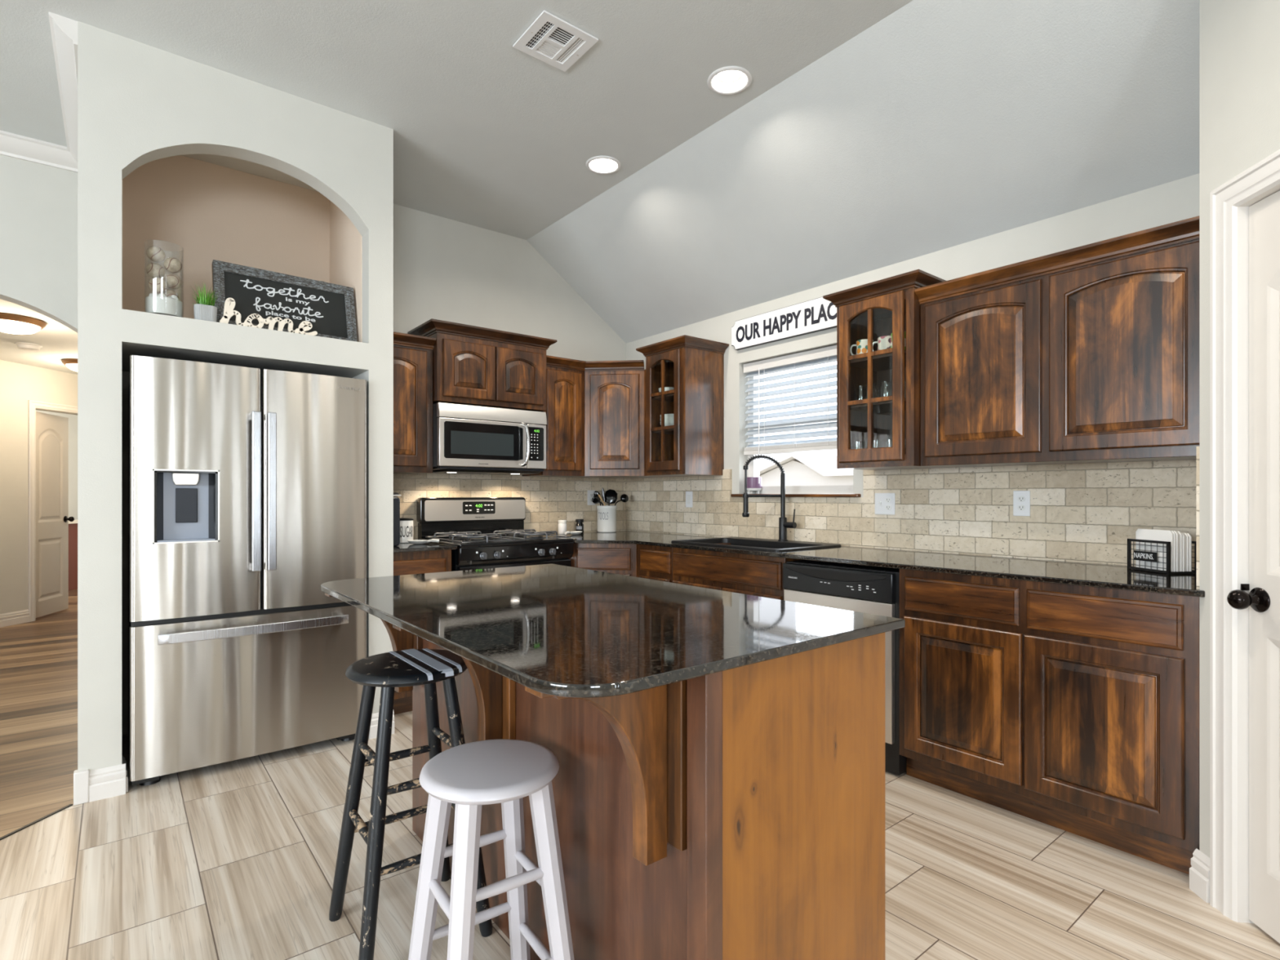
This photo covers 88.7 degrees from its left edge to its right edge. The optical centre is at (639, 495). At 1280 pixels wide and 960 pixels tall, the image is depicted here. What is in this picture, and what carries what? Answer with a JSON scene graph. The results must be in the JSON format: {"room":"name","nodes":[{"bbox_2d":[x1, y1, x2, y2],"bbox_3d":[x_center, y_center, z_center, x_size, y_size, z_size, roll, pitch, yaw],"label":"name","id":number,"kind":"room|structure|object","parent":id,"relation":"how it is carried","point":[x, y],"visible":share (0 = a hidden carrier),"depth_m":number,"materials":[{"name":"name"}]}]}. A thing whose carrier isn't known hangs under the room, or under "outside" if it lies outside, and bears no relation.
{"room":"kitchen","nodes":[
{"label":"kitchen","id":0,"kind":"room"},
{"bbox_2d":[0,154,77,333],"bbox_3d":[-4.652,-0.324,2.381,4.241,3.050,0.130,0,0,-39],"label":"wall","id":1,"kind":"structure","parent":0,"point":[38,202],"depth_m":3.47,"materials":[{"name":"paint"}]},
{"bbox_2d":[0,130,77,172],"bbox_3d":[-4.622,-1.803,2.268,4.148,0.092,0.085,0,0,-39],"label":"crown molding","id":2,"kind":"structure","parent":1,"relation":"attached to","point":[12,145],"depth_m":3.43,"materials":[{"name":"white paint"}]},
{"bbox_2d":[0,360,77,613],"bbox_3d":[-5.969,-0.014,5.112,0.120,2.430,5.500,0,0,6],"label":"wall","id":3,"kind":"structure","parent":0,"point":[20,383],"depth_m":6.09,"materials":[{"name":"paint"}]},
{"bbox_2d":[0,609,30,627],"bbox_3d":[-5.957,1.142,4.580,0.020,0.119,3.245,0,0,6],"label":"baseboard","id":4,"kind":"structure","parent":3,"relation":"attached to","point":[14,618],"depth_m":6.06,"materials":[{"name":"white paint"}]},
{"bbox_2d":[27,400,77,622],"bbox_3d":[-5.737,0.151,6.583,0.018,2.100,0.784,0,0,6],"label":"door frame","id":5,"kind":"structure","parent":3,"relation":"attached to","point":[32,405],"depth_m":6.22,"materials":[{"name":"white paint"}]},
{"bbox_2d":[35,411,74,617],"bbox_3d":[-5.893,0.190,6.578,0.111,1.998,0.610,0,0,-16],"label":"door","id":6,"kind":"structure","parent":3,"relation":"in","point":[52,518],"depth_m":6.58,"materials":[{"name":"paint"}]},
{"bbox_2d":[0,298,77,374],"bbox_3d":[-6.902,-1.279,6.038,5.300,0.100,8.390,0,0,-39],"label":"ceiling","id":7,"kind":"structure","parent":0,"point":[59,342],"depth_m":5.30,"materials":[{"name":"paint"}]},
{"bbox_2d":[0,312,46,334],"bbox_3d":[-4.379,-1.180,4.567,0.356,0.096,0.356,0,0,-39],"label":"flush light","id":8,"kind":"object","parent":7,"relation":"attached to","point":[11,323],"visible":1,"depth_m":4.51,"materials":[{"name":"white glass"}]},
{"bbox_2d":[14,342,42,351],"bbox_3d":[-4.990,-1.206,5.346,0.168,0.046,0.168,0,0,-39],"label":"smoke detector","id":9,"kind":"object","parent":7,"relation":"attached to","point":[21,345],"visible":1,"depth_m":5.30,"materials":[{"name":"white plastic"}]},
{"bbox_2d":[61,358,77,371],"bbox_3d":[-5.127,-1.180,6.069,0.356,0.096,0.356,0,0,-39],"label":"flush light","id":10,"kind":"object","parent":7,"relation":"attached to","point":[71,363],"visible":0.29,"depth_m":5.92,"materials":[{"name":"beige glass"}]},
{"bbox_2d":[35,409,77,519],"bbox_3d":[-7.899,-0.014,7.489,0.120,2.430,3.800,0,0,6],"label":"wall","id":11,"kind":"structure","parent":0,"point":[73,419],"depth_m":8.88,"materials":[{"name":"paint"}]},
{"bbox_2d":[193,303,217,321],"bbox_3d":[-1.900,-0.786,2.862,0.083,0.072,0.083,0,0,-39],"label":"pot","id":12,"kind":"object","parent":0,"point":[206,312],"depth_m":2.83,"materials":[{"name":"grey ceramic"}]},
{"bbox_2d":[77,21,393,770],"bbox_3d":[-1.988,-0.324,3.267,1.211,3.050,0.858,0,0,-39],"label":"wall","id":13,"kind":"structure","parent":0,"point":[139,104],"depth_m":2.78,"materials":[{"name":"paint"}]},
{"bbox_2d":[48,11,77,162],"bbox_3d":[-2.645,-1.803,3.051,0.085,0.092,1.334,0,0,-39],"label":"column","id":14,"kind":"structure","parent":13,"relation":"attached to","point":[64,30],"depth_m":2.76,"materials":[{"name":"white paint"}]},
{"bbox_2d":[73,768,88,805],"bbox_3d":[-2.184,1.139,2.560,0.046,0.125,0.042,0,0,-39],"label":"trim","id":15,"kind":"structure","parent":13,"relation":"attached to","point":[81,778],"depth_m":2.54,"materials":[{"name":"white paint"}]},
{"bbox_2d":[88,763,125,802],"bbox_3d":[-2.116,1.143,2.602,0.113,0.117,0.019,0,0,-39],"label":"baseboard","id":16,"kind":"structure","parent":13,"relation":"attached to","point":[110,781],"depth_m":2.60,"materials":[{"name":"white paint"}]},
{"bbox_2d":[191,282,221,321],"bbox_3d":[-1.899,-0.837,2.862,0.119,0.172,0.118,0,0,10],"label":"potted grass","id":17,"kind":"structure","parent":13,"relation":"on","point":[203,309],"depth_m":2.84,"materials":[{"name":"grey"}]},
{"bbox_2d":[121,155,362,342],"bbox_3d":[-1.982,-1.249,3.272,0.956,0.998,0.634,0,0,-39],"label":"wall niche","id":18,"kind":"object","parent":13,"relation":"in","point":[198,212],"visible":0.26,"depth_m":3.45,"materials":[{"name":"paint"}]},
{"bbox_2d":[219,297,317,335],"bbox_3d":[-1.690,-0.808,2.994,0.393,0.126,0.016,0,0,-39],"label":"decoration","id":19,"kind":"object","parent":13,"relation":"attached to","point":[228,311],"visible":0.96,"depth_m":2.97,"materials":[{"name":"beige wood"}]},
{"bbox_2d":[211,259,357,342],"bbox_3d":[-1.708,-0.915,3.177,0.619,0.341,0.126,0,0,-42],"label":"chalkboard sign","id":20,"kind":"object","parent":13,"relation":"on","point":[330,308],"visible":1,"depth_m":3.17,"materials":[{"name":"black wood"}]},
{"bbox_2d":[368,711,394,738],"bbox_3d":[-1.288,1.143,3.266,0.119,0.117,0.019,0,0,-39],"label":"baseboard","id":21,"kind":"structure","parent":13,"relation":"attached to","point":[374,723],"depth_m":3.24,"materials":[{"name":"white paint"}]},
{"bbox_3d":[-2.032,-0.908,2.797,0.136,0.314,0.136,0,0,-39],"label":"glass vase","id":22,"kind":"object","parent":13,"relation":"on","visible":0},
{"bbox_2d":[145,293,182,317],"bbox_3d":[-2.032,-0.807,2.797,0.129,0.090,0.129,0,0,-39],"label":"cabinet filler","id":23,"kind":"object","parent":22,"relation":"in","point":[160,304],"visible":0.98,"depth_m":2.75,"materials":[{"name":"white"}]},
{"bbox_2d":[148,277,167,293],"bbox_3d":[-2.037,-0.886,2.768,0.064,0.066,0.065,0,0,-16],"label":"baseball","id":24,"kind":"object","parent":23,"relation":"on","point":[157,285],"visible":1,"depth_m":2.75,"materials":[{"name":"leather"}]},
{"bbox_2d":[146,262,164,278],"bbox_3d":[-2.058,-0.953,2.781,0.065,0.065,0.065,0,0,-19],"label":"baseball","id":25,"kind":"object","parent":24,"relation":"on","point":[153,269],"visible":0.98,"depth_m":2.76,"materials":[{"name":"leather"}]},
{"bbox_2d":[146,245,165,262],"bbox_3d":[-2.052,-1.021,2.775,0.065,0.065,0.064,0,0,-19],"label":"baseball","id":26,"kind":"object","parent":25,"relation":"on","point":[156,254],"visible":1,"depth_m":2.76,"materials":[{"name":"leather"}]},
{"bbox_2d":[163,288,178,298],"bbox_3d":[-2.029,-0.857,2.825,0.066,0.066,0.065,0,0,-11],"label":"baseball","id":27,"kind":"object","parent":23,"relation":"on","point":[169,292],"visible":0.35,"depth_m":2.80,"materials":[{"name":"leather"}]},
{"bbox_2d":[163,273,182,288],"bbox_3d":[-2.013,-0.920,2.821,0.065,0.064,0.065,0,0,-9],"label":"baseball","id":28,"kind":"object","parent":27,"relation":"on","point":[173,281],"visible":0.91,"depth_m":2.80,"materials":[{"name":"leather"}]},
{"bbox_2d":[163,257,182,273],"bbox_3d":[-2.006,-0.987,2.813,0.065,0.065,0.065,0,0,-43],"label":"baseball","id":29,"kind":"object","parent":28,"relation":"on","point":[173,265],"visible":1,"depth_m":2.79,"materials":[{"name":"leather"}]},
{"bbox_2d":[0,0,912,239],"bbox_3d":[-1.059,-1.899,-0.307,6.690,0.100,8.600,0,0,-39],"label":"ceiling","id":30,"kind":"structure","parent":0,"point":[489,134],"depth_m":2.84,"materials":[{"name":"paint"}]},
{"bbox_2d":[512,9,598,71],"bbox_3d":[-0.345,-1.842,2.668,0.252,0.012,0.252,0,0,-39],"label":"ceiling vent","id":31,"kind":"object","parent":30,"relation":"in","point":[550,39],"visible":1,"depth_m":2.66,"materials":[{"name":"white"}]},
{"bbox_2d":[585,155,621,173],"bbox_3d":[-0.205,-1.859,3.666,0.198,0.038,0.198,0,0,-39],"label":"recessed light","id":32,"kind":"object","parent":30,"relation":"in","point":[598,164],"visible":0.95,"depth_m":3.70,"materials":[{"name":"white plastic"}]},
{"bbox_2d":[706,66,751,94],"bbox_3d":[0.399,-1.859,2.920,0.198,0.038,0.198,0,0,-39],"label":"recessed light","id":33,"kind":"object","parent":30,"relation":"in","point":[729,80],"visible":0.98,"depth_m":2.94,"materials":[{"name":"white plastic"}]},
{"bbox_2d":[393,204,626,475],"bbox_3d":[-1.021,-0.349,4.693,2.200,3.300,0.160,0,0,-39],"label":"wall","id":34,"kind":"structure","parent":0,"point":[445,268],"depth_m":4.54,"materials":[{"name":"paint"}]},
{"bbox_2d":[393,331,435,474],"bbox_3d":[-1.507,-0.542,3.972,0.416,0.814,0.355,0,0,-39],"label":"upper cabinet","id":35,"kind":"object","parent":34,"relation":"attached to","point":[412,353],"visible":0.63,"depth_m":3.91,"materials":[{"name":"brown wood"}]},
{"bbox_2d":[408,318,556,411],"bbox_3d":[-1.027,-0.810,4.322,0.867,0.477,0.408,0,0,-39],"label":"upper cabinet","id":36,"kind":"object","parent":34,"relation":"attached to","point":[473,365],"visible":0.96,"depth_m":4.16,"materials":[{"name":"brown wood"}]},
{"bbox_2d":[432,402,546,475],"bbox_3d":[-1.021,-0.349,4.289,0.740,0.414,0.463,0,0,-39],"label":"microwave","id":37,"kind":"object","parent":36,"relation":"attached to","point":[467,439],"visible":1,"depth_m":4.13,"materials":[{"name":"silver metal"}]},
{"bbox_2d":[436,402,546,425],"bbox_3d":[-0.926,-0.514,4.171,0.740,0.084,0.039,0,0,-39],"label":"vent hood","id":38,"kind":"object","parent":37,"relation":"attached to","point":[445,411],"depth_m":4.13,"materials":[{"name":"silver metal"}]},
{"bbox_2d":[393,473,626,539],"bbox_3d":[-0.944,0.072,4.645,2.136,0.431,0.010,0,0,-39],"label":"backsplash","id":39,"kind":"structure","parent":34,"relation":"attached to","point":[548,500],"depth_m":4.77,"materials":[{"name":"tile"}]},
{"bbox_2d":[521,355,586,476],"bbox_3d":[-0.609,-0.542,4.691,0.347,0.814,0.355,0,0,-39],"label":"upper cabinet","id":40,"kind":"object","parent":34,"relation":"attached to","point":[565,377],"visible":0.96,"depth_m":4.58,"materials":[{"name":"brown wood"}]},
{"bbox_2d":[564,360,675,478],"bbox_3d":[-0.150,-0.542,4.846,0.644,0.814,0.685,0,0,-39],"label":"upper cabinet","id":41,"kind":"object","parent":34,"relation":"attached to","point":[615,391],"visible":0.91,"depth_m":4.66,"materials":[{"name":"brown wood"}]},
{"bbox_2d":[0,589,1279,959],"bbox_3d":[-3.352,1.251,3.365,7.500,0.100,17.000,0,0,-39],"label":"floor","id":42,"kind":"structure","parent":0,"point":[235,860],"depth_m":2.09,"materials":[{"name":"tile"}]},
{"bbox_2d":[0,804,72,839],"bbox_3d":[-2.521,1.199,-0.346,0.012,0.004,5.800,0,0,6],"label":"trim","id":43,"kind":"structure","parent":42,"relation":"on","point":[68,805],"depth_m":2.40,"materials":[{"name":"black"}]},
{"bbox_2d":[68,520,77,590],"bbox_3d":[-7.482,0.766,8.071,0.578,0.870,1.390,0,0,6],"label":"bathroom vanity","id":44,"kind":"object","parent":42,"relation":"on","point":[73,526],"visible":0.02,"depth_m":8.30,"materials":[{"name":"brown wood"}]},
{"bbox_2d":[128,355,366,786],"bbox_3d":[-1.921,0.319,3.204,0.917,1.764,0.891,0,0,-39],"label":"refrigerator","id":45,"kind":"object","parent":42,"relation":"on","point":[247,486],"visible":0.98,"depth_m":2.86,"materials":[{"name":"grey metal"}]},
{"bbox_2d":[328,648,492,959],"bbox_3d":[-0.643,0.834,1.826,0.361,0.740,0.361,0,0,-39],"label":"bar stool","id":46,"kind":"object","parent":42,"relation":"on","point":[388,671],"visible":0.86,"depth_m":1.78,"materials":[{"name":"black paint"}]},
{"bbox_2d":[393,549,451,714],"bbox_3d":[-1.419,0.755,3.845,0.391,0.893,0.663,0,0,-39],"label":"base cabinet","id":47,"kind":"object","parent":42,"relation":"on","point":[435,561],"visible":0.02,"depth_m":3.60,"materials":[{"name":"brown wood"}]},
{"bbox_2d":[393,542,457,552],"bbox_3d":[-1.405,0.297,3.840,0.410,0.020,0.687,0,0,-39],"label":"countertop","id":48,"kind":"structure","parent":47,"relation":"on","point":[430,546],"depth_m":3.65,"materials":[{"name":"black stone"}]},
{"bbox_2d":[393,492,400,546],"bbox_3d":[-1.474,0.137,3.733,0.143,0.301,0.233,0,0,-39],"label":"coffee maker","id":49,"kind":"object","parent":48,"relation":"on","point":[396,500],"visible":0.26,"depth_m":3.68,"materials":[{"name":"black"}]},
{"bbox_2d":[400,517,413,542],"bbox_3d":[-1.427,0.212,3.946,0.120,0.150,0.120,0,0,-39],"label":"sugar canister","id":50,"kind":"object","parent":48,"relation":"on","point":[406,524],"visible":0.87,"depth_m":3.90,"materials":[{"name":"white ceramic"}]},
{"bbox_2d":[407,538,439,544],"bbox_3d":[-1.267,0.272,3.829,0.179,0.030,0.085,0,0,-18],"label":"spoon rest","id":51,"kind":"object","parent":48,"relation":"on","point":[437,540],"visible":1,"depth_m":3.81,"materials":[{"name":"white ceramic"}]},
{"bbox_2d":[408,738,574,959],"bbox_3d":[-0.329,0.897,1.445,0.316,0.615,0.316,0,0,-35],"label":"bar stool","id":52,"kind":"object","parent":42,"relation":"on","point":[471,775],"visible":1,"depth_m":1.41,"materials":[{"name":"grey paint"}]},
{"bbox_2d":[416,497,573,571],"bbox_3d":[-0.922,0.594,4.178,0.758,1.155,0.728,0,0,-39],"label":"gas range","id":53,"kind":"object","parent":42,"relation":"on","point":[486,532],"visible":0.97,"depth_m":4.18,"materials":[{"name":"black metal"}]},
{"bbox_2d":[421,534,573,547],"bbox_3d":[-0.908,0.287,4.160,0.758,0.022,0.615,0,0,-39],"label":"cooktop","id":54,"kind":"object","parent":53,"relation":"in","point":[504,540],"depth_m":4.00,"materials":[{"name":"black metal"}]},
{"bbox_2d":[568,542,637,577],"bbox_3d":[-0.189,0.755,4.645,0.955,0.893,0.950,0,0,-39],"label":"base cabinet","id":55,"kind":"object","parent":42,"relation":"on","point":[615,558],"visible":0.13,"depth_m":4.18,"materials":[{"name":"brown wood"}]},
{"bbox_2d":[545,530,1204,597],"bbox_3d":[0.684,0.297,3.552,0.959,0.020,3.747,0,0,-39],"label":"countertop","id":56,"kind":"structure","parent":55,"relation":"on","point":[1114,576],"depth_m":2.74,"materials":[{"name":"black stone"}]},
{"bbox_2d":[557,520,566,533],"bbox_3d":[-0.572,0.235,4.816,0.064,0.104,0.064,0,0,-39],"label":"bottle","id":57,"kind":"object","parent":56,"relation":"on","point":[562,526],"visible":0.94,"depth_m":4.79,"materials":[{"name":"white ceramic"}]},
{"bbox_2d":[596,505,617,532],"bbox_3d":[-0.257,0.184,5.064,0.155,0.204,0.155,0,0,-39],"label":"utensil crock","id":58,"kind":"object","parent":56,"relation":"on","point":[606,515],"visible":1,"depth_m":5.00,"materials":[{"name":"white ceramic"}]},
{"bbox_2d":[604,488,617,506],"bbox_3d":[-0.229,0.111,5.121,0.104,0.312,0.043,0,0,-19],"label":"ladle","id":59,"kind":"object","parent":58,"relation":"in","point":[611,495],"visible":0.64,"depth_m":5.11,"materials":[{"name":"black plastic"}]},
{"bbox_2d":[671,537,840,551],"bbox_3d":[0.660,0.382,3.833,0.560,0.209,0.840,0,0,-39],"label":"sink","id":60,"kind":"object","parent":56,"relation":"in","point":[735,542],"visible":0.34,"depth_m":3.90,"materials":[{"name":"black"}]},
{"bbox_2d":[742,454,796,541],"bbox_3d":[0.771,0.017,3.924,0.321,0.521,0.107,0,0,3],"label":"kitchen faucet","id":61,"kind":"object","parent":56,"relation":"on","point":[784,524],"visible":1,"depth_m":3.92,"materials":[{"name":"black metal"}]},
{"bbox_2d":[1127,538,1196,574],"bbox_3d":[1.959,0.228,2.460,0.128,0.118,0.174,0,0,-7],"label":"napkin holder","id":62,"kind":"object","parent":56,"relation":"on","point":[1139,555],"visible":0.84,"depth_m":2.43,"materials":[{"name":"black"}]},
{"bbox_2d":[1135,528,1173,571],"bbox_3d":[1.924,0.204,2.450,0.007,0.150,0.152,0,0,-7],"label":"paper napkin","id":63,"kind":"object","parent":62,"relation":"in","point":[1140,534],"visible":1,"depth_m":2.44,"materials":[{"name":"white paper"}]},
{"bbox_2d":[1177,531,1182,571],"bbox_3d":[1.959,0.206,2.453,0.007,0.146,0.152,0,0,-7],"label":"paper napkin","id":64,"kind":"object","parent":62,"relation":"in","point":[1180,532],"visible":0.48,"depth_m":2.38,"materials":[{"name":"white paper"}]},
{"bbox_2d":[1184,533,1189,571],"bbox_3d":[1.985,0.209,2.456,0.007,0.140,0.152,0,0,-7],"label":"paper napkin","id":65,"kind":"object","parent":62,"relation":"in","point":[1186,535],"visible":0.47,"depth_m":2.38,"materials":[{"name":"white paper"}]},
{"bbox_2d":[324,592,884,959],"bbox_3d":[-0.236,0.755,1.842,0.863,0.893,1.513,0,0,-39],"label":"kitchen island","id":66,"kind":"object","parent":42,"relation":"on","point":[737,813],"visible":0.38,"depth_m":1.35,"materials":[{"name":"brown wood"}]},
{"bbox_2d":[320,564,905,697],"bbox_3d":[-0.234,0.297,1.842,0.916,0.020,1.572,0,0,-39],"label":"island countertop","id":67,"kind":"structure","parent":66,"relation":"on","point":[554,629],"depth_m":1.49,"materials":[{"name":"black stone"}]},
{"bbox_2d":[637,542,724,582],"bbox_3d":[0.330,0.755,4.232,0.663,0.893,0.339,0,0,-39],"label":"base cabinet","id":68,"kind":"object","parent":42,"relation":"on","point":[654,562],"visible":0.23,"depth_m":4.00,"materials":[{"name":"brown wood"}]},
{"bbox_2d":[672,542,802,599],"bbox_3d":[0.700,0.755,3.770,0.663,0.893,0.840,0,0,-39],"label":"base cabinet","id":69,"kind":"object","parent":42,"relation":"on","point":[758,575],"visible":0.24,"depth_m":3.52,"materials":[{"name":"brown wood"}]},
{"bbox_2d":[782,560,906,775],"bbox_3d":[1.141,0.759,3.197,0.655,0.860,0.600,0,0,-39],"label":"dishwasher","id":70,"kind":"object","parent":42,"relation":"on","point":[869,589],"visible":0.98,"depth_m":2.87,"materials":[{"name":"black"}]},
{"bbox_2d":[899,568,1199,874],"bbox_3d":[1.649,0.755,2.585,0.663,0.893,0.986,0,0,-39],"label":"base cabinet","id":71,"kind":"object","parent":42,"relation":"on","point":[1074,709],"visible":0.95,"depth_m":2.29,"materials":[{"name":"brown wood"}]},
{"bbox_2d":[526,0,1199,343],"bbox_3d":[2.085,-1.539,1.966,1.060,0.820,8.020,0,0,-39],"label":"ceiling","id":72,"kind":"structure","parent":0,"point":[939,125],"depth_m":2.94,"materials":[{"name":"paint"}]},
{"bbox_2d":[626,173,1199,497],"bbox_3d":[1.212,-0.049,3.792,0.160,2.700,4.360,0,0,-39],"label":"wall","id":73,"kind":"structure","parent":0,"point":[1178,200],"depth_m":3.25,"materials":[{"name":"paint"}]},
{"bbox_2d":[635,334,728,476],"bbox_3d":[0.286,-0.577,4.493,0.405,0.885,0.503,0,0,-39],"label":"upper cabinet","id":74,"kind":"object","parent":73,"relation":"attached to","point":[692,366],"visible":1,"depth_m":4.38,"materials":[{"name":"brown wood"}]},
{"bbox_2d":[653,392,674,401],"bbox_3d":[0.314,-0.675,4.514,0.316,0.016,0.372,0,0,-39],"label":"shelf","id":75,"kind":"object","parent":74,"relation":"attached to","point":[668,397],"depth_m":4.53,"materials":[{"name":"brown wood"}]},
{"bbox_2d":[653,428,674,434],"bbox_3d":[0.314,-0.441,4.514,0.316,0.016,0.372,0,0,-39],"label":"shelf","id":76,"kind":"object","parent":74,"relation":"attached to","point":[671,431],"depth_m":4.52,"materials":[{"name":"brown wood"}]},
{"bbox_2d":[731,297,836,350],"bbox_3d":[0.905,-1.059,4.023,0.028,0.190,0.916,0,0,-39],"label":"wall sign","id":77,"kind":"object","parent":73,"relation":"attached to","point":[818,314],"visible":0.87,"depth_m":4.02,"materials":[{"name":"white wood"}]},
{"bbox_2d":[743,345,836,483],"bbox_3d":[0.972,-0.472,4.051,0.067,0.797,0.842,0,0,-39],"label":"window blind","id":78,"kind":"object","parent":73,"relation":"attached to","point":[827,354],"visible":0.85,"depth_m":4.07,"materials":[{"name":"white paint"}]},
{"bbox_2d":[730,493,861,497],"bbox_3d":[0.948,0.003,4.032,0.112,0.020,0.961,0,0,-39],"label":"window sill","id":79,"kind":"structure","parent":73,"relation":"attached to","point":[731,495],"depth_m":3.85,"materials":[{"name":"brown wood"}]},
{"bbox_2d":[746,476,761,493],"bbox_3d":[0.749,-0.062,4.311,0.104,0.110,0.104,0,0,-39],"label":"planter","id":80,"kind":"object","parent":79,"relation":"on","point":[753,485],"visible":0.84,"depth_m":4.27,"materials":[{"name":"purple ceramic"}]},
{"bbox_2d":[746,476,761,488],"bbox_3d":[0.749,-0.081,4.311,0.104,0.072,0.104,0,0,-39],"label":"bowl","id":81,"kind":"object","parent":80,"relation":"on","point":[752,482],"depth_m":4.26,"materials":[{"name":"purple ceramic"}]},
{"bbox_2d":[747,375,853,493],"bbox_3d":[1.019,-0.442,4.089,0.060,0.870,0.862,0,0,-39],"label":"window","id":82,"kind":"structure","parent":73,"relation":"attached to","point":[753,471],"depth_m":4.19,"materials":[{"name":"white paint"}]},
{"bbox_2d":[822,269,946,470],"bbox_3d":[1.256,-0.577,3.282,0.405,0.885,0.513,0,0,-39],"label":"upper cabinet","id":83,"kind":"object","parent":73,"relation":"attached to","point":[875,415],"visible":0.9,"depth_m":3.20,"materials":[{"name":"brown wood"}]},
{"bbox_2d":[849,338,873,355],"bbox_3d":[1.132,-0.733,3.322,0.086,0.095,0.101,0,0,-39],"label":"mug","id":84,"kind":"object","parent":83,"relation":"on","point":[861,345],"visible":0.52,"depth_m":3.29,"materials":[{"name":"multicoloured ceramic"}]},
{"bbox_2d":[856,338,873,354],"bbox_3d":[1.139,-0.733,3.316,0.083,0.095,0.083,0,0,-39],"label":"cup","id":85,"kind":"object","parent":84,"relation":"on","point":[861,344],"depth_m":3.28,"materials":[{"name":"ceramic"}]},
{"bbox_2d":[849,350,906,371],"bbox_3d":[1.283,-0.677,3.304,0.316,0.016,0.382,0,0,-39],"label":"shelf","id":86,"kind":"object","parent":83,"relation":"attached to","point":[883,362],"depth_m":3.33,"materials":[{"name":"brown wood"}]},
{"bbox_2d":[849,397,906,413],"bbox_3d":[1.283,-0.451,3.304,0.316,0.016,0.382,0,0,-39],"label":"shelf","id":87,"kind":"object","parent":83,"relation":"attached to","point":[886,406],"depth_m":3.32,"materials":[{"name":"brown wood"}]},
{"bbox_2d":[872,335,890,351],"bbox_3d":[1.213,-0.733,3.255,0.083,0.095,0.108,0,0,-39],"label":"mug","id":88,"kind":"object","parent":83,"relation":"on","point":[883,342],"visible":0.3,"depth_m":3.21,"materials":[{"name":"white ceramic"}]},
{"bbox_2d":[877,335,890,350],"bbox_3d":[1.221,-0.733,3.245,0.083,0.095,0.083,0,0,-39],"label":"cup","id":89,"kind":"object","parent":88,"relation":"on","point":[883,342],"depth_m":3.21,"materials":[{"name":"white ceramic"}]},
{"bbox_2d":[626,459,1196,569],"bbox_3d":[1.050,0.057,3.857,0.010,0.461,3.710,0,0,-39],"label":"backsplash","id":90,"kind":"structure","parent":73,"relation":"attached to","point":[1082,513],"depth_m":3.17,"materials":[{"name":"tile"}]},
{"bbox_2d":[685,491,693,507],"bbox_3d":[0.353,0.031,4.712,0.008,0.116,0.072,0,0,-39],"label":"light switch","id":91,"kind":"object","parent":90,"relation":"attached to","point":[689,495],"visible":1,"depth_m":4.70,"materials":[{"name":"white plastic"}]},
{"bbox_2d":[875,493,894,515],"bbox_3d":[1.310,0.047,3.511,0.016,0.116,0.118,0,0,-39],"label":"switch plate","id":92,"kind":"object","parent":90,"relation":"attached to","point":[884,502],"visible":1,"depth_m":3.51,"materials":[{"name":"white plastic"}]},
{"bbox_2d":[1013,490,1030,515],"bbox_3d":[1.738,0.038,2.983,0.008,0.116,0.072,0,0,-39],"label":"electrical outlet","id":93,"kind":"object","parent":90,"relation":"attached to","point":[1021,499],"visible":1,"depth_m":2.98,"materials":[{"name":"white plastic"}]},
{"bbox_2d":[914,215,1199,467],"bbox_3d":[1.742,-0.543,2.715,0.355,0.816,1.076,0,0,-39],"label":"upper cabinet","id":94,"kind":"object","parent":73,"relation":"attached to","point":[1087,353],"visible":0.98,"depth_m":2.57,"materials":[{"name":"brown wood"}]},
{"bbox_2d":[1199,0,1279,857],"bbox_3d":[1.681,-0.324,1.306,0.120,3.050,1.350,0,0,6],"label":"wall","id":95,"kind":"structure","parent":0,"point":[1239,40],"depth_m":1.93,"materials":[{"name":"paint"}]},
{"bbox_2d":[1189,848,1209,902],"bbox_3d":[1.683,1.139,1.962,0.021,0.124,0.070,0,0,6],"label":"baseboard","id":96,"kind":"structure","parent":95,"relation":"attached to","point":[1199,872],"depth_m":1.96,"materials":[{"name":"white paint"}]},
{"bbox_2d":[1209,149,1279,923],"bbox_3d":[1.689,0.155,1.461,0.138,2.093,0.916,0,0,6],"label":"door frame","id":97,"kind":"structure","parent":95,"relation":"attached to","point":[1264,175],"depth_m":1.85,"materials":[{"name":"white paint"}]},
{"bbox_2d":[1226,190,1279,943],"bbox_3d":[1.646,0.191,1.471,0.111,1.997,0.758,0,0,6],"label":"door","id":98,"kind":"structure","parent":95,"relation":"in","point":[1263,599],"depth_m":1.78,"materials":[{"name":"paint"}]},
{"bbox_3d":[2.018,-0.324,2.178,0.600,3.050,0.100,0,0,-39],"label":"wall","id":99,"kind":"structure","parent":0,"visible":0},
{"bbox_2d":[1196,446,1199,589],"bbox_3d":[1.957,0.069,2.200,0.643,0.436,0.011,0,0,-39],"label":"trim","id":100,"kind":"structure","parent":99,"relation":"attached to","point":[1197,447],"depth_m":2.00,"materials":[{"name":"stone"}]},
{"label":"outside","id":101,"kind":"structure","parent":0,"visible":0},
{"bbox_3d":[12.452,1.651,21.785,39.800,0.300,70.000,0,0,-39],"label":"ground","id":102,"kind":"structure","parent":101,"visible":0},
{"bbox_2d":[759,453,853,486],"bbox_3d":[6.065,0.151,19.681,3.600,2.700,7.700,0,0,-39],"label":"house","id":103,"kind":"structure","parent":102,"relation":"on","point":[800,469],"depth_m":19.02,"materials":[{"name":"white"}]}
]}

